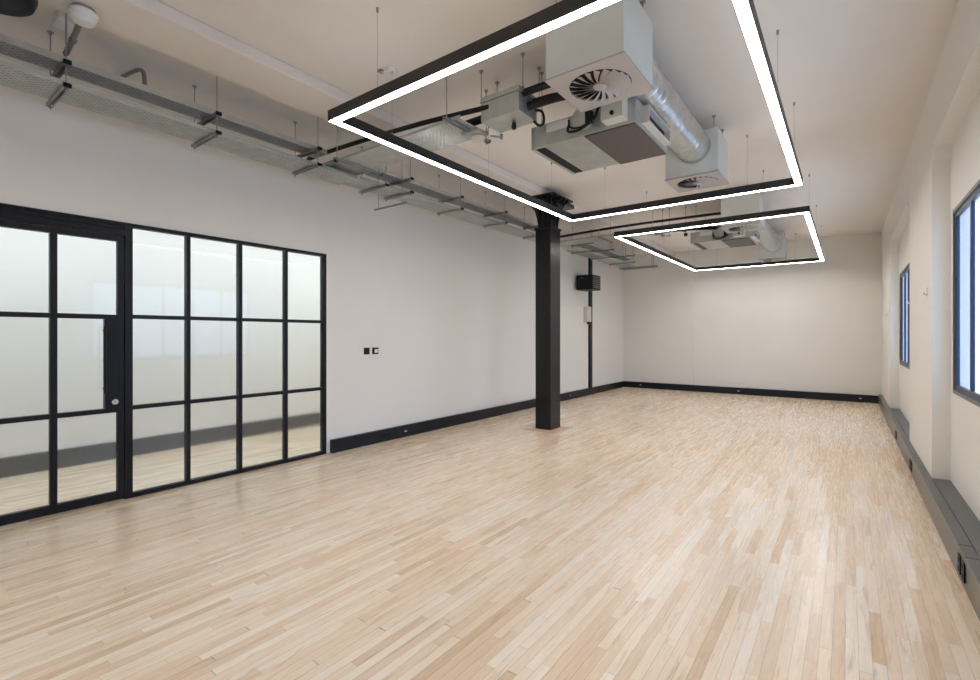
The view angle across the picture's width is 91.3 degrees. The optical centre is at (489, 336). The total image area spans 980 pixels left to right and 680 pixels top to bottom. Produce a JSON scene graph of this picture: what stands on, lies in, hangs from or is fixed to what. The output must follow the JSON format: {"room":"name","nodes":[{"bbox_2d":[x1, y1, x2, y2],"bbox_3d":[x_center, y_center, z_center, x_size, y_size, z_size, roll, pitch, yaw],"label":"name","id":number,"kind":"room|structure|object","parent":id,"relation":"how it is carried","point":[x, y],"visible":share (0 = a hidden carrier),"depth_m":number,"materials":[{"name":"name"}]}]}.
{"room":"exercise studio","nodes":[
{"label":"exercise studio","id":0,"kind":"room"},
{"bbox_2d":[0,53,622,498],"bbox_3d":[-1.680,-0.400,6.459,0.132,3.700,18.650,0,0,37],"label":"wall","id":1,"kind":"structure","parent":0,"point":[447,304],"depth_m":5.40,"materials":[{"name":"white paint"}]},
{"bbox_2d":[0,203,124,525],"bbox_3d":[-3.546,0.220,3.856,0.121,2.460,1.005,0,0,37],"label":"door","id":2,"kind":"structure","parent":1,"relation":"in","point":[62,274],"depth_m":3.89,"materials":[{"name":"black metal"}]},
{"bbox_2d":[364,348,369,354],"bbox_3d":[-1.645,0.200,6.402,0.016,0.090,0.090,0,0,37],"label":"wall switch","id":3,"kind":"object","parent":1,"relation":"attached to","point":[366,350],"visible":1,"depth_m":6.39,"materials":[{"name":"black plastic"}]},
{"bbox_2d":[372,347,377,353],"bbox_3d":[-1.557,0.200,6.518,0.018,0.090,0.100,0,0,37],"label":"wall switch","id":4,"kind":"object","parent":1,"relation":"attached to","point":[374,350],"visible":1,"depth_m":6.51,"materials":[{"name":"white plastic"}]},
{"bbox_2d":[330,381,624,452],"bbox_3d":[0.946,1.367,9.837,0.066,0.165,9.735,0,0,37],"label":"baseboard","id":5,"kind":"structure","parent":1,"relation":"attached to","point":[373,437],"depth_m":7.49,"materials":[{"name":"black paint"}]},
{"bbox_2d":[584,306,590,323],"bbox_3d":[2.387,-0.505,11.741,0.100,0.430,0.240,0,0,37],"label":"wall control box","id":6,"kind":"object","parent":1,"relation":"attached to","point":[587,310],"visible":1,"depth_m":11.66,"materials":[{"name":"beige plastic"}]},
{"bbox_2d":[576,274,599,290],"bbox_3d":[2.298,-1.250,11.314,0.468,0.340,0.470,0,0,37],"label":"wall speaker","id":7,"kind":"object","parent":1,"relation":"attached to","point":[590,282],"visible":1,"depth_m":11.14,"materials":[{"name":"black plastic"}]},
{"bbox_2d":[593,276,599,288],"bbox_3d":[2.486,-1.255,11.181,0.008,0.270,0.380,0,0,37],"label":"grille","id":8,"kind":"object","parent":7,"relation":"attached to","point":[596,279],"depth_m":11.19,"materials":[{"name":"grey metal"}]},
{"bbox_2d":[588,258,591,387],"bbox_3d":[2.498,-0.407,11.932,0.050,3.385,0.140,0,0,37],"label":"conduit","id":9,"kind":"object","parent":1,"relation":"attached to","point":[589,259],"depth_m":11.88,"materials":[{"name":"black metal"}]},
{"bbox_2d":[0,0,957,256],"bbox_3d":[0.841,-2.325,4.580,6.420,0.150,18.650,0,0,37],"label":"ceiling","id":10,"kind":"structure","parent":0,"point":[858,75],"depth_m":4.22,"materials":[{"name":"white paint"}]},
{"bbox_2d":[0,0,37,16],"bbox_3d":[-2.821,-2.025,2.695,0.410,0.250,0.410,0,0,37],"label":"ceiling speaker","id":11,"kind":"object","parent":10,"relation":"attached to","point":[16,8],"visible":1,"depth_m":2.79,"materials":[{"name":"black plastic"}]},
{"bbox_2d":[46,13,71,109],"bbox_3d":[-3.076,-1.962,3.415,0.490,0.575,0.045,0,0,37],"label":"hanger","id":12,"kind":"object","parent":10,"relation":"hanging from","point":[62,68],"visible":0.77,"depth_m":3.35,"materials":[{"name":"black metal"}]},
{"bbox_2d":[53,10,75,32],"bbox_3d":[-2.998,-2.219,3.395,0.160,0.062,0.120,0,0,37],"label":"ceiling box","id":13,"kind":"object","parent":10,"relation":"attached to","point":[59,18],"visible":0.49,"depth_m":3.36,"materials":[{"name":"white plastic"}]},
{"bbox_2d":[68,2,98,27],"bbox_3d":[-2.670,-2.100,3.150,0.156,0.099,0.156,0,0,37],"label":"smoke detector","id":14,"kind":"object","parent":10,"relation":"attached to","point":[83,15],"visible":1,"depth_m":3.11,"materials":[{"name":"white plastic"}]},
{"bbox_2d":[191,76,221,149],"bbox_3d":[-2.477,-1.962,4.178,0.500,0.575,0.045,0,0,37],"label":"hanger","id":15,"kind":"object","parent":10,"relation":"hanging from","point":[215,115],"visible":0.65,"depth_m":4.13,"materials":[{"name":"black metal"}]},
{"bbox_2d":[292,117,321,176],"bbox_3d":[-1.881,-1.962,4.919,0.470,0.575,0.045,0,0,37],"label":"hanger","id":16,"kind":"object","parent":10,"relation":"hanging from","point":[317,149],"visible":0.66,"depth_m":4.88,"materials":[{"name":"black metal"}]},
{"bbox_2d":[38,0,674,257],"bbox_3d":[-0.675,-2.200,5.692,0.480,0.100,18.320,0,0,37],"label":"ceiling beam","id":17,"kind":"structure","parent":10,"relation":"attached to","point":[153,24],"depth_m":3.85,"materials":[{"name":"white paint"}]},
{"bbox_2d":[333,125,382,175],"bbox_3d":[-1.380,-1.950,5.063,0.045,0.400,0.610,0,0,37],"label":"hanger","id":18,"kind":"object","parent":10,"relation":"hanging from","point":[337,157],"visible":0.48,"depth_m":5.00,"materials":[{"name":"black metal"}]},
{"bbox_2d":[322,159,336,165],"bbox_3d":[-1.777,-1.775,5.016,0.560,0.027,0.045,0,0,37],"label":"support strut","id":19,"kind":"object","parent":18,"relation":"hanging from","point":[330,162],"visible":0.46,"depth_m":4.90,"materials":[{"name":"black metal"}]},
{"bbox_2d":[359,146,388,193],"bbox_3d":[-1.351,-1.962,5.572,0.480,0.575,0.045,0,0,37],"label":"hanger","id":20,"kind":"object","parent":10,"relation":"hanging from","point":[385,185],"visible":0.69,"depth_m":5.53,"materials":[{"name":"black metal"}]},
{"bbox_2d":[343,176,560,243],"bbox_3d":[-0.179,-1.741,7.186,0.315,0.032,4.590,0,0,37],"label":"cable tray","id":21,"kind":"object","parent":20,"relation":"on","point":[467,216],"visible":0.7,"depth_m":6.39,"materials":[{"name":"metal"}]},
{"bbox_2d":[359,184,535,238],"bbox_3d":[-0.148,-1.737,7.220,0.227,0.018,4.400,0,0,37],"label":"cable bundle","id":22,"kind":"object","parent":21,"relation":"on","point":[359,184],"visible":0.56,"depth_m":6.52,"materials":[{"name":"grey metal"}]},
{"bbox_2d":[378,66,397,73],"bbox_3d":[-0.860,-2.229,4.035,0.183,0.043,0.072,0,0,12],"label":"ceiling sensor","id":23,"kind":"object","parent":10,"relation":"attached to","point":[394,69],"visible":0.99,"depth_m":4.01,"materials":[{"name":"white plastic"}]},
{"bbox_2d":[374,161,406,210],"bbox_3d":[-1.195,-1.895,5.730,0.560,0.709,0.020,0,0,37],"label":"support strut","id":24,"kind":"object","parent":10,"relation":"hanging from","point":[402,203],"visible":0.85,"depth_m":5.66,"materials":[{"name":"grey metal"}]},
{"bbox_2d":[384,159,413,201],"bbox_3d":[-1.116,-1.962,5.845,0.490,0.575,0.045,0,0,37],"label":"hanger","id":25,"kind":"object","parent":10,"relation":"hanging from","point":[410,179],"visible":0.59,"depth_m":5.80,"materials":[{"name":"black metal"}]},
{"bbox_2d":[365,168,537,231],"bbox_3d":[-0.141,-1.911,7.195,0.205,0.052,4.130,0,0,37],"label":"cable tray","id":26,"kind":"object","parent":25,"relation":"on","point":[485,210],"visible":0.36,"depth_m":6.52,"materials":[{"name":"grey metal"}]},
{"bbox_2d":[437,175,463,215],"bbox_3d":[-0.548,-1.962,6.582,0.460,0.575,0.045,0,0,37],"label":"hanger","id":27,"kind":"object","parent":10,"relation":"hanging from","point":[460,197],"visible":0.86,"depth_m":6.53,"materials":[{"name":"black metal"}]},
{"bbox_2d":[442,76,490,144],"bbox_3d":[-0.194,-2.000,4.179,0.045,0.500,0.610,0,0,37],"label":"hanger","id":28,"kind":"object","parent":10,"relation":"hanging from","point":[446,119],"visible":0.66,"depth_m":4.05,"materials":[{"name":"black metal"}]},
{"bbox_2d":[323,115,502,178],"bbox_3d":[-0.880,-1.786,4.732,2.139,0.092,0.482,0,0,37],"label":"tray","id":29,"kind":"object","parent":28,"relation":"on","point":[388,155],"depth_m":4.52,"materials":[{"name":"metal"}]},
{"bbox_2d":[376,115,481,151],"bbox_3d":[-0.655,-1.904,4.648,1.703,0.100,0.084,0,0,35],"label":"insulated pipe","id":30,"kind":"object","parent":29,"relation":"on","point":[474,121],"visible":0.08,"depth_m":4.26,"materials":[{"name":"black plastic"}]},
{"bbox_2d":[483,191,507,227],"bbox_3d":[0.082,-1.962,7.360,0.440,0.575,0.045,0,0,37],"label":"hanger","id":31,"kind":"object","parent":10,"relation":"hanging from","point":[503,212],"visible":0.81,"depth_m":7.34,"materials":[{"name":"black metal"}]},
{"bbox_2d":[479,52,544,132],"bbox_3d":[0.182,-1.994,4.027,0.504,0.511,0.304,0,0,37],"label":"junction box","id":32,"kind":"object","parent":10,"relation":"hanging from","point":[507,110],"visible":0.94,"depth_m":3.95,"materials":[{"name":"metal"}]},
{"bbox_2d":[307,104,488,160],"bbox_3d":[-1.039,-1.950,4.666,2.466,0.123,0.103,0,0,34],"label":"insulated pipe","id":33,"kind":"object","parent":32,"relation":"attached to","point":[484,107],"visible":0.77,"depth_m":4.37,"materials":[{"name":"black plastic"}]},
{"bbox_2d":[522,81,550,96],"bbox_3d":[0.499,-1.965,3.711,0.575,0.068,0.071,0,0,33],"label":"insulated pipe","id":34,"kind":"object","parent":32,"relation":"attached to","point":[543,85],"visible":0.48,"depth_m":3.77,"materials":[{"name":"black plastic"}]},
{"bbox_2d":[527,93,565,110],"bbox_3d":[0.556,-1.885,3.785,0.583,0.072,0.088,0,0,29],"label":"insulated pipe","id":35,"kind":"object","parent":32,"relation":"attached to","point":[557,97],"visible":0.56,"depth_m":3.81,"materials":[{"name":"black plastic"}]},
{"bbox_2d":[523,207,537,239],"bbox_3d":[0.747,-1.962,8.236,0.420,0.575,0.045,0,0,37],"label":"hanger","id":36,"kind":"object","parent":10,"relation":"hanging from","point":[524,207],"visible":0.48,"depth_m":8.29,"materials":[{"name":"black metal"}]},
{"bbox_2d":[328,0,802,221],"bbox_3d":[1.052,-1.925,4.323,2.725,0.650,3.910,0,0,37],"label":"pendant light","id":37,"kind":"object","parent":10,"relation":"hanging from","point":[564,12],"visible":0.94,"depth_m":3.23,"materials":[{"name":"black"}]},
{"bbox_2d":[571,227,592,254],"bbox_3d":[1.875,-1.962,9.765,0.480,0.575,0.045,0,0,37],"label":"hanger","id":38,"kind":"object","parent":10,"relation":"hanging from","point":[572,253],"visible":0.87,"depth_m":9.78,"materials":[{"name":"black metal"}]},
{"bbox_2d":[567,248,636,269],"bbox_3d":[2.722,-1.741,11.036,0.325,0.032,3.450,0,0,37],"label":"cable tray","id":39,"kind":"object","parent":38,"relation":"on","point":[589,254],"visible":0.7,"depth_m":10.69,"materials":[{"name":"metal"}]},
{"bbox_2d":[578,244,631,260],"bbox_3d":[2.595,-1.911,10.849,0.265,0.052,2.700,0,0,37],"label":"cable tray","id":40,"kind":"object","parent":38,"relation":"on","point":[590,246],"visible":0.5,"depth_m":10.81,"materials":[{"name":"grey metal"}]},
{"bbox_2d":[544,0,653,111],"bbox_3d":[0.731,-1.948,3.181,0.537,0.603,0.537,0,0,37],"label":"box","id":41,"kind":"object","parent":10,"relation":"hanging from","point":[602,57],"visible":1,"depth_m":3.04,"materials":[{"name":"grey paint"}]},
{"bbox_2d":[628,59,710,163],"bbox_3d":[1.516,-1.950,4.164,0.326,0.326,1.980,0,0,37],"label":"spiral duct","id":42,"kind":"object","parent":41,"relation":"attached to","point":[689,141],"visible":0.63,"depth_m":4.13,"materials":[{"name":"metal"}]},
{"bbox_2d":[531,72,669,174],"bbox_3d":[0.929,-1.919,4.075,0.965,0.662,0.935,0,0,37],"label":"air conditioning unit","id":43,"kind":"object","parent":10,"relation":"hanging from","point":[623,131],"visible":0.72,"depth_m":3.95,"materials":[{"name":"metal"}]},
{"bbox_2d":[531,127,581,174],"bbox_3d":[0.635,-1.690,4.391,0.115,0.191,0.780,0,0,37],"label":"outlet","id":44,"kind":"object","parent":43,"relation":"attached to","point":[538,134],"depth_m":4.17,"materials":[{"name":"black"}]},
{"bbox_2d":[532,92,600,106],"bbox_3d":[0.650,-1.915,3.929,0.615,0.124,0.174,0,0,1],"label":"insulated pipe","id":45,"kind":"object","parent":43,"relation":"attached to","point":[556,92],"visible":0.12,"depth_m":3.92,"materials":[{"name":"black plastic"}]},
{"bbox_2d":[591,249,613,259],"bbox_3d":[2.462,-1.962,10.512,0.530,0.575,0.045,0,0,37],"label":"hanger","id":46,"kind":"object","parent":10,"relation":"hanging from","point":[607,249],"visible":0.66,"depth_m":10.49,"materials":[{"name":"black metal"}]},
{"bbox_2d":[597,217,612,242],"bbox_3d":[2.134,-2.000,8.892,0.045,0.500,0.610,0,0,37],"label":"hanger","id":47,"kind":"object","parent":10,"relation":"hanging from","point":[602,238],"visible":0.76,"depth_m":8.89,"materials":[{"name":"black metal"}]},
{"bbox_2d":[560,231,666,245],"bbox_3d":[2.159,-1.819,8.867,2.070,0.028,0.405,0,0,37],"label":"tray","id":48,"kind":"object","parent":47,"relation":"on","point":[609,236],"visible":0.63,"depth_m":8.96,"materials":[{"name":"metal"}]},
{"bbox_2d":[609,254,634,264],"bbox_3d":[3.100,-1.962,11.284,0.630,0.575,0.045,0,0,37],"label":"hanger","id":49,"kind":"object","parent":10,"relation":"hanging from","point":[634,254],"visible":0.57,"depth_m":11.24,"materials":[{"name":"black metal"}]},
{"bbox_2d":[619,241,657,269],"bbox_3d":[3.641,-1.940,11.691,0.930,0.620,0.241,0,0,37],"label":"hanger","id":50,"kind":"object","parent":10,"relation":"hanging from","point":[653,265],"visible":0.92,"depth_m":11.67,"materials":[{"name":"grey metal"}]},
{"bbox_2d":[656,209,664,237],"bbox_3d":[2.912,-2.000,8.312,0.045,0.500,0.610,0,0,37],"label":"hanger","id":51,"kind":"object","parent":10,"relation":"hanging from","point":[658,233],"visible":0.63,"depth_m":8.50,"materials":[{"name":"black metal"}]},
{"bbox_2d":[655,206,687,236],"bbox_3d":[3.178,-1.995,8.432,0.550,0.510,0.110,0,0,29],"label":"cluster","id":52,"kind":"object","parent":10,"relation":"hanging from","point":[683,230],"visible":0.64,"depth_m":8.38,"materials":[{"name":"black metal"}]},
{"bbox_2d":[665,115,728,192],"bbox_3d":[2.242,-1.948,5.188,0.532,0.603,0.532,0,0,37],"label":"box","id":53,"kind":"object","parent":10,"relation":"hanging from","point":[712,170],"visible":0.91,"depth_m":5.04,"materials":[{"name":"grey paint"}]},
{"bbox_2d":[614,170,823,270],"bbox_3d":[4.562,-1.925,8.978,2.630,0.650,5.050,0,0,37],"label":"loop","id":54,"kind":"object","parent":10,"relation":"hanging from","point":[622,235],"visible":0.9,"depth_m":7.41,"materials":[{"name":"black"}]},
{"bbox_2d":[615,212,823,270],"bbox_3d":[4.562,-1.605,8.978,2.621,0.009,5.041,0,0,37],"label":"diffuser","id":55,"kind":"object","parent":54,"relation":"attached to","point":[808,217],"depth_m":7.68,"materials":[{"name":"white plastic"}]},
{"bbox_2d":[690,205,759,249],"bbox_3d":[4.037,-1.919,8.244,0.965,0.662,0.935,0,0,37],"label":"air conditioning unit","id":56,"kind":"object","parent":10,"relation":"hanging from","point":[711,239],"visible":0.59,"depth_m":8.13,"materials":[{"name":"metal"}]},
{"bbox_2d":[670,226,720,231],"bbox_3d":[3.514,-1.880,8.464,1.276,0.088,0.139,0,0,18],"label":"insulated pipe","id":57,"kind":"object","parent":56,"relation":"attached to","point":[703,227],"visible":0.25,"depth_m":8.34,"materials":[{"name":"black plastic"}]},
{"bbox_2d":[720,192,764,233],"bbox_3d":[3.900,-1.948,7.395,0.532,0.603,0.532,0,0,37],"label":"box","id":58,"kind":"object","parent":10,"relation":"hanging from","point":[748,203],"visible":0.88,"depth_m":7.21,"materials":[{"name":"grey paint"}]},
{"bbox_2d":[560,212,720,237],"bbox_3d":[2.586,-1.970,8.512,3.086,0.043,0.151,0,0,38],"label":"insulated pipe","id":59,"kind":"object","parent":58,"relation":"attached to","point":[716,213],"visible":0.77,"depth_m":8.36,"materials":[{"name":"black plastic"}]},
{"bbox_2d":[757,219,781,252],"bbox_3d":[5.063,-1.950,8.923,0.326,0.326,3.310,0,0,37],"label":"spiral duct","id":60,"kind":"object","parent":58,"relation":"attached to","point":[769,240],"visible":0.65,"depth_m":9.18,"materials":[{"name":"metal"}]},
{"bbox_2d":[758,230,787,262],"bbox_3d":[6.181,-1.948,10.472,0.512,0.603,0.512,0,0,37],"label":"box","id":61,"kind":"object","parent":10,"relation":"hanging from","point":[763,255],"visible":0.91,"depth_m":10.31,"materials":[{"name":"grey paint"}]},
{"bbox_3d":[-3.684,-1.963,2.559,0.520,0.575,0.045,0,0,37],"label":"hanger","id":62,"kind":"object","parent":10,"relation":"hanging from","visible":0},
{"bbox_2d":[0,33,326,158],"bbox_3d":[-3.108,-1.909,3.239,0.195,0.048,4.480,0,0,37],"label":"cable tray","id":63,"kind":"object","parent":62,"relation":"on","point":[137,87],"visible":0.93,"depth_m":3.70,"materials":[{"name":"metal"}]},
{"bbox_2d":[63,24,81,55],"bbox_3d":[-2.876,-2.003,3.303,0.384,0.216,0.044,0,0,37],"label":"conduit","id":64,"kind":"object","parent":63,"relation":"attached to","point":[72,39],"visible":0.56,"depth_m":3.28,"materials":[{"name":"grey metal"}]},
{"bbox_2d":[120,68,146,84],"bbox_3d":[-3.026,-2.065,3.997,0.679,0.341,0.052,0,0,34],"label":"conduit","id":65,"kind":"object","parent":63,"relation":"attached to","point":[136,70],"visible":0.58,"depth_m":3.87,"materials":[{"name":"grey metal"}]},
{"bbox_2d":[2,42,319,155],"bbox_3d":[-3.097,-1.897,3.275,0.133,0.018,4.350,0,0,37],"label":"cable bundle","id":66,"kind":"object","parent":63,"relation":"on","point":[3,42],"visible":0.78,"depth_m":3.68,"materials":[{"name":"grey metal"}]},
{"bbox_2d":[0,59,357,184],"bbox_3d":[-3.041,-1.741,3.420,0.345,0.032,4.850,0,0,37],"label":"cable tray","id":67,"kind":"object","parent":62,"relation":"on","point":[335,176],"visible":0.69,"depth_m":3.82,"materials":[{"name":"metal"}]},
{"bbox_2d":[0,65,327,179],"bbox_3d":[-3.066,-1.737,3.408,0.265,0.018,4.600,0,0,37],"label":"cable bundle","id":68,"kind":"object","parent":67,"relation":"on","point":[1,65],"visible":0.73,"depth_m":3.79,"materials":[{"name":"grey metal"}]},
{"bbox_2d":[0,387,979,679],"bbox_3d":[-0.013,1.510,5.216,7.950,0.120,18.650,0,0,37],"label":"floor","id":69,"kind":"structure","parent":0,"point":[662,534],"depth_m":3.06,"materials":[{"name":"brown wood"}]},
{"bbox_2d":[524,192,573,432],"bbox_3d":[0.942,-0.350,7.585,0.610,3.600,0.750,0,0,37],"label":"column","id":70,"kind":"structure","parent":69,"relation":"on","point":[547,232],"depth_m":7.43,"materials":[{"name":"black metal"}]},
{"bbox_2d":[878,394,979,620],"bbox_3d":[2.921,1.350,2.977,0.070,0.200,18.265,0,0,37],"label":"power trunking","id":71,"kind":"object","parent":69,"relation":"on","point":[965,560],"visible":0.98,"depth_m":3.41,"materials":[{"name":"grey metal"}]},
{"bbox_2d":[957,552,960,574],"bbox_3d":[2.785,1.350,2.844,0.008,0.110,0.070,0,0,37],"label":"socket","id":72,"kind":"object","parent":71,"relation":"attached to","point":[958,553],"depth_m":2.84,"materials":[{"name":"black plastic"}]},
{"bbox_2d":[961,559,964,582],"bbox_3d":[2.716,1.350,2.752,0.008,0.110,0.070,0,0,37],"label":"socket","id":73,"kind":"object","parent":71,"relation":"attached to","point":[962,560],"depth_m":2.74,"materials":[{"name":"black plastic"}]},
{"bbox_2d":[623,232,881,395],"bbox_3d":[6.288,-0.400,12.039,6.000,3.700,0.180,0,0,37],"label":"wall","id":74,"kind":"structure","parent":0,"point":[807,326],"depth_m":11.71,"materials":[{"name":"white paint"}]},
{"bbox_2d":[625,381,877,402],"bbox_3d":[6.112,1.367,12.016,5.635,0.165,0.066,0,0,37],"label":"baseboard","id":75,"kind":"structure","parent":74,"relation":"attached to","point":[666,386],"depth_m":11.65,"materials":[{"name":"black paint"}]},
{"bbox_2d":[882,0,979,520],"bbox_3d":[3.107,-0.400,2.985,0.220,3.700,18.500,0,0,37],"label":"wall","id":76,"kind":"structure","parent":0,"point":[941,166],"depth_m":4.19,"materials":[{"name":"white paint"}]},
{"bbox_2d":[890,408,909,440],"bbox_3d":[6.042,1.350,7.003,0.116,0.200,3.250,0,0,37],"label":"window ledge","id":77,"kind":"object","parent":76,"relation":"attached to","point":[905,425],"visible":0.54,"depth_m":7.03,"materials":[{"name":"grey paint"}]},
{"bbox_2d":[900,262,909,369],"bbox_3d":[6.098,-0.290,6.960,0.034,1.540,2.950,0,0,37],"label":"window","id":78,"kind":"structure","parent":76,"relation":"in","point":[905,274],"depth_m":7.56,"materials":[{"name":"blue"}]},
{"bbox_2d":[932,478,979,557],"bbox_3d":[2.976,1.350,2.889,0.116,0.200,3.250,0,0,37],"label":"window ledge","id":79,"kind":"object","parent":76,"relation":"attached to","point":[968,521],"visible":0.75,"depth_m":3.42,"materials":[{"name":"grey paint"}]},
{"bbox_2d":[953,179,979,406],"bbox_3d":[3.036,-0.290,2.851,0.034,1.540,2.960,0,0,37],"label":"window","id":80,"kind":"structure","parent":76,"relation":"in","point":[970,395],"depth_m":3.73,"materials":[{"name":"grey metal"}]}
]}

